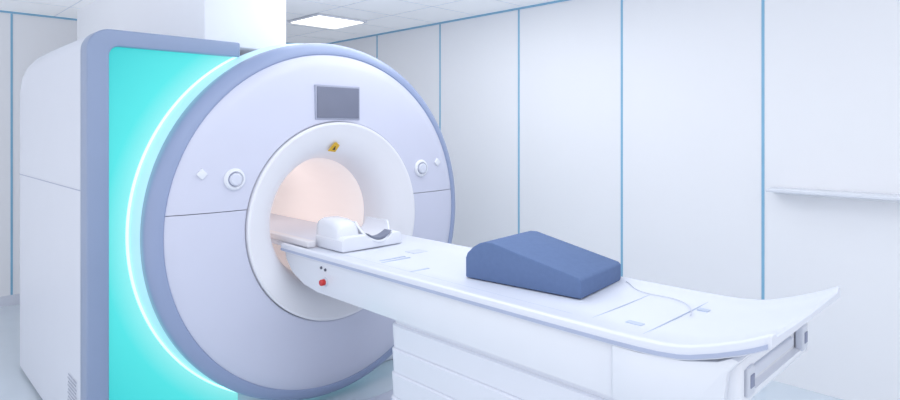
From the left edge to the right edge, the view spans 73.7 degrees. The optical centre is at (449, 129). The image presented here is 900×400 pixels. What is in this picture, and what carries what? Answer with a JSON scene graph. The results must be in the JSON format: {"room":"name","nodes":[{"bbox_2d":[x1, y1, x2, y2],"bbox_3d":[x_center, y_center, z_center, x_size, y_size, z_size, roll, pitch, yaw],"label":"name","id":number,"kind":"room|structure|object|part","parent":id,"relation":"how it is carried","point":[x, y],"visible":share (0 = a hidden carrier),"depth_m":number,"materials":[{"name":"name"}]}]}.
{"room":"radiology room","nodes":[
{"label":"radiology room","id":0,"kind":"room"},
{"bbox_2d":[0,12,76,295],"bbox_3d":[-4.000,0.275,6.150,5.920,2.850,0.100,0,0,-45],"label":"wall","id":1,"kind":"structure","parent":0,"point":[34,37],"depth_m":5.84,"materials":[{"name":"white paint"}]},
{"bbox_2d":[0,294,19,306],"bbox_3d":[-3.960,1.650,6.109,5.920,0.100,0.015,0,0,-45],"label":"baseboard","id":2,"kind":"structure","parent":1,"relation":"attached to","point":[14,299],"depth_m":5.80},
{"bbox_2d":[10,14,12,294],"bbox_3d":[-4.256,0.285,5.826,0.018,2.830,0.004,0,0,-45],"label":"trim","id":3,"kind":"structure","parent":1,"relation":"attached to","point":[11,15],"depth_m":5.82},
{"bbox_2d":[0,10,294,43],"bbox_3d":[-3.965,-1.141,6.109,5.912,0.018,0.008,0,0,-45],"label":"trim","id":4,"kind":"structure","parent":1,"relation":"attached to","point":[0,10],"depth_m":5.98,"materials":[{"name":"white metal"}]},
{"bbox_2d":[0,0,556,43],"bbox_3d":[-0.936,-1.200,3.105,6.020,0.100,8.740,0,0,-45],"label":"ceiling","id":5,"kind":"structure","parent":0,"point":[390,7],"depth_m":5.77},
{"bbox_2d":[55,0,82,15],"bbox_3d":[-0.972,-1.149,2.985,0.014,0.002,8.620,0,0,-45],"label":"trim","id":6,"kind":"structure","parent":5,"relation":"attached to","point":[80,0],"depth_m":5.62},
{"bbox_2d":[77,0,285,55],"bbox_3d":[-2.332,-0.834,4.874,0.550,0.632,2.980,0,0,-45],"label":"duct","id":7,"kind":"object","parent":5,"relation":"attached to","point":[253,24],"visible":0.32,"depth_m":3.92,"materials":[{"name":"white paint"}]},
{"bbox_2d":[286,0,366,20],"bbox_3d":[0.311,-1.149,4.247,0.014,0.002,8.620,0,0,-45],"label":"trim","id":8,"kind":"structure","parent":5,"relation":"attached to","point":[364,0],"depth_m":5.72,"materials":[{"name":"white metal"}]},
{"bbox_2d":[287,13,366,28],"bbox_3d":[-1.291,-1.135,6.304,0.600,0.021,0.600,0,0,-45],"label":"recessed light","id":9,"kind":"object","parent":5,"relation":"in","point":[318,20],"visible":1,"depth_m":6.22,"materials":[{"name":"white plastic"}]},
{"bbox_2d":[286,24,367,35],"bbox_3d":[-3.103,-1.149,5.223,5.900,0.002,0.014,0,0,-45],"label":"trim","id":10,"kind":"structure","parent":5,"relation":"attached to","point":[286,24],"depth_m":6.86,"materials":[{"name":"white metal"}]},
{"bbox_2d":[303,0,433,22],"bbox_3d":[-2.261,-1.149,4.368,5.900,0.002,0.014,0,0,-45],"label":"trim","id":11,"kind":"structure","parent":5,"relation":"attached to","point":[303,0],"depth_m":5.76,"materials":[{"name":"white metal"}]},
{"bbox_2d":[288,0,461,37],"bbox_3d":[0.739,-1.149,4.668,0.014,0.002,8.620,0,0,-45],"label":"trim","id":12,"kind":"structure","parent":5,"relation":"attached to","point":[459,0],"depth_m":5.92,"materials":[{"name":"white metal"}]},
{"bbox_2d":[399,0,473,14],"bbox_3d":[-1.841,-1.149,3.940,5.900,0.002,0.014,0,0,-45],"label":"trim","id":13,"kind":"structure","parent":5,"relation":"attached to","point":[399,0],"depth_m":5.62,"materials":[{"name":"white metal"}]},
{"bbox_2d":[0,304,842,399],"bbox_3d":[-0.936,1.750,3.105,6.020,0.100,8.740,0,0,-45],"label":"floor","id":14,"kind":"structure","parent":0,"point":[14,383],"depth_m":4.01,"materials":[{"name":"plastic"}]},
{"bbox_2d":[20,29,454,399],"bbox_3d":[-1.481,0.570,4.389,2.436,2.261,2.124,0,0,-45],"label":"scanner","id":15,"kind":"object","parent":14,"relation":"on","point":[154,168],"visible":0.91,"depth_m":3.34,"materials":[{"name":"plastic"}]},
{"bbox_2d":[68,373,75,399],"bbox_3d":[-2.011,1.400,3.191,0.001,0.170,0.182,0,0,-45],"label":"vent","id":16,"kind":"object","parent":15,"relation":"attached to","point":[68,373],"depth_m":3.20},
{"bbox_3d":[-1.566,0.578,3.306,0.797,2.185,0.130,0,0,-45],"label":"panel frame","id":17,"kind":"part","parent":15,"relation":"part of","materials":[{"name":"plastic"}]},
{"bbox_3d":[-1.533,0.615,3.342,0.700,2.100,0.065,0,0,-45],"label":"cyan panel","id":18,"kind":"part","parent":15,"relation":"part of","materials":[{"name":"teal plastic"}]},
{"bbox_3d":[-1.159,0.267,3.240,0.068,0.068,0.034,0,0,-45],"label":"dial knob","id":19,"kind":"part","parent":15,"relation":"part of","materials":[{"name":"white plastic"}]},
{"bbox_3d":[-0.698,-0.169,3.716,0.327,0.213,0.022,0,0,-45],"label":"display frame","id":20,"kind":"part","parent":15,"relation":"part of","materials":[{"name":"grey plastic"}]},
{"bbox_3d":[-0.197,0.267,4.186,0.068,0.068,0.034,0,0,-45],"label":"dial knob","id":21,"kind":"part","parent":15,"relation":"part of","materials":[{"name":"white plastic"}]},
{"bbox_2d":[270,213,839,399],"bbox_3d":[-0.316,1.107,3.373,0.761,1.187,4.148,0,0,-45],"label":"table","id":22,"kind":"object","parent":14,"relation":"on","point":[457,336],"depth_m":2.36,"materials":[{"name":"white plastic"}]},
{"bbox_3d":[-1.003,0.663,3.684,0.055,0.037,0.580,0,0,-45],"label":"rail","id":23,"kind":"part","parent":22,"relation":"part of","materials":[{"name":"white plastic"}]},
{"bbox_3d":[-0.544,0.599,3.591,0.430,0.172,0.305,0,0,-45],"label":"head coil","id":24,"kind":"part","parent":22,"relation":"part of","materials":[{"name":"white plastic"}]},
{"bbox_3d":[0.194,1.680,2.855,0.760,0.040,2.200,0,0,-45],"label":"foot plate","id":25,"kind":"part","parent":22,"relation":"part of","materials":[{"name":"white plastic"}]},
{"bbox_2d":[405,249,425,253],"bbox_3d":[-0.191,0.690,3.403,0.100,0.005,0.080,0,0,-45],"label":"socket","id":26,"kind":"object","parent":22,"relation":"attached to","point":[414,251],"depth_m":3.39,"materials":[{"name":"white plastic"}]},
{"bbox_3d":[-0.067,0.648,2.599,0.019,0.125,2.680,0,0,-45],"label":"edge trim","id":27,"kind":"part","parent":22,"relation":"part of","materials":[{"name":"white plastic"}]},
{"bbox_2d":[466,231,620,298],"bbox_3d":[0.427,0.597,2.767,0.588,0.177,0.400,0,0,39],"label":"cushion","id":28,"kind":"object","parent":22,"relation":"on","point":[534,260],"visible":1,"depth_m":2.65,"materials":[{"name":"blue fabric"}]},
{"bbox_2d":[626,281,691,315],"bbox_3d":[0.865,0.681,2.456,0.083,0.007,0.511,0,0,-13],"label":"cable","id":29,"kind":"object","parent":22,"relation":"on","point":[626,281],"visible":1,"depth_m":2.46,"materials":[{"name":"white plastic"}]},
{"bbox_2d":[333,0,899,399],"bbox_3d":[1.175,0.275,5.181,0.100,2.850,8.740,0,0,-45],"label":"wall","id":30,"kind":"structure","parent":0,"point":[692,68],"depth_m":4.40,"materials":[{"name":"white paint"}]},
{"bbox_2d":[13,0,338,40],"bbox_3d":[-3.523,-1.149,5.651,5.900,0.002,0.014,0,0,-45],"label":"trim","id":31,"kind":"structure","parent":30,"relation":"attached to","point":[13,0],"depth_m":5.58,"materials":[{"name":"white metal"}]},
{"bbox_2d":[376,36,377,58],"bbox_3d":[-0.874,0.285,7.190,0.004,2.830,0.018,0,0,-45],"label":"trim","id":32,"kind":"structure","parent":30,"relation":"attached to","point":[376,36],"depth_m":7.19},
{"bbox_2d":[439,24,440,129],"bbox_3d":[-0.107,0.285,6.410,0.004,2.830,0.018,0,0,-45],"label":"trim","id":33,"kind":"structure","parent":30,"relation":"attached to","point":[439,24],"depth_m":6.40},
{"bbox_2d":[325,0,568,43],"bbox_3d":[1.171,-1.141,5.107,0.008,0.018,8.640,0,0,-45],"label":"trim","id":34,"kind":"structure","parent":30,"relation":"attached to","point":[557,1],"depth_m":6.20,"materials":[{"name":"metal"}]},
{"bbox_2d":[518,10,519,233],"bbox_3d":[0.647,0.285,5.643,0.004,2.830,0.018,0,0,-45],"label":"trim","id":35,"kind":"structure","parent":30,"relation":"attached to","point":[518,10],"depth_m":5.64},
{"bbox_2d":[621,0,622,276],"bbox_3d":[1.397,0.285,4.880,0.004,2.830,0.018,0,0,-45],"label":"trim","id":36,"kind":"structure","parent":30,"relation":"attached to","point":[621,0],"depth_m":4.88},
{"bbox_2d":[761,0,763,299],"bbox_3d":[2.147,0.285,4.117,0.004,2.830,0.018,0,0,-45],"label":"trim","id":37,"kind":"structure","parent":30,"relation":"attached to","point":[762,1],"depth_m":4.12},
{"bbox_2d":[766,187,899,202],"bbox_3d":[2.947,0.407,3.185,0.169,0.046,2.310,0,0,-45],"label":"wall ledge","id":38,"kind":"object","parent":30,"relation":"attached to","point":[881,197],"visible":1,"depth_m":3.70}
]}

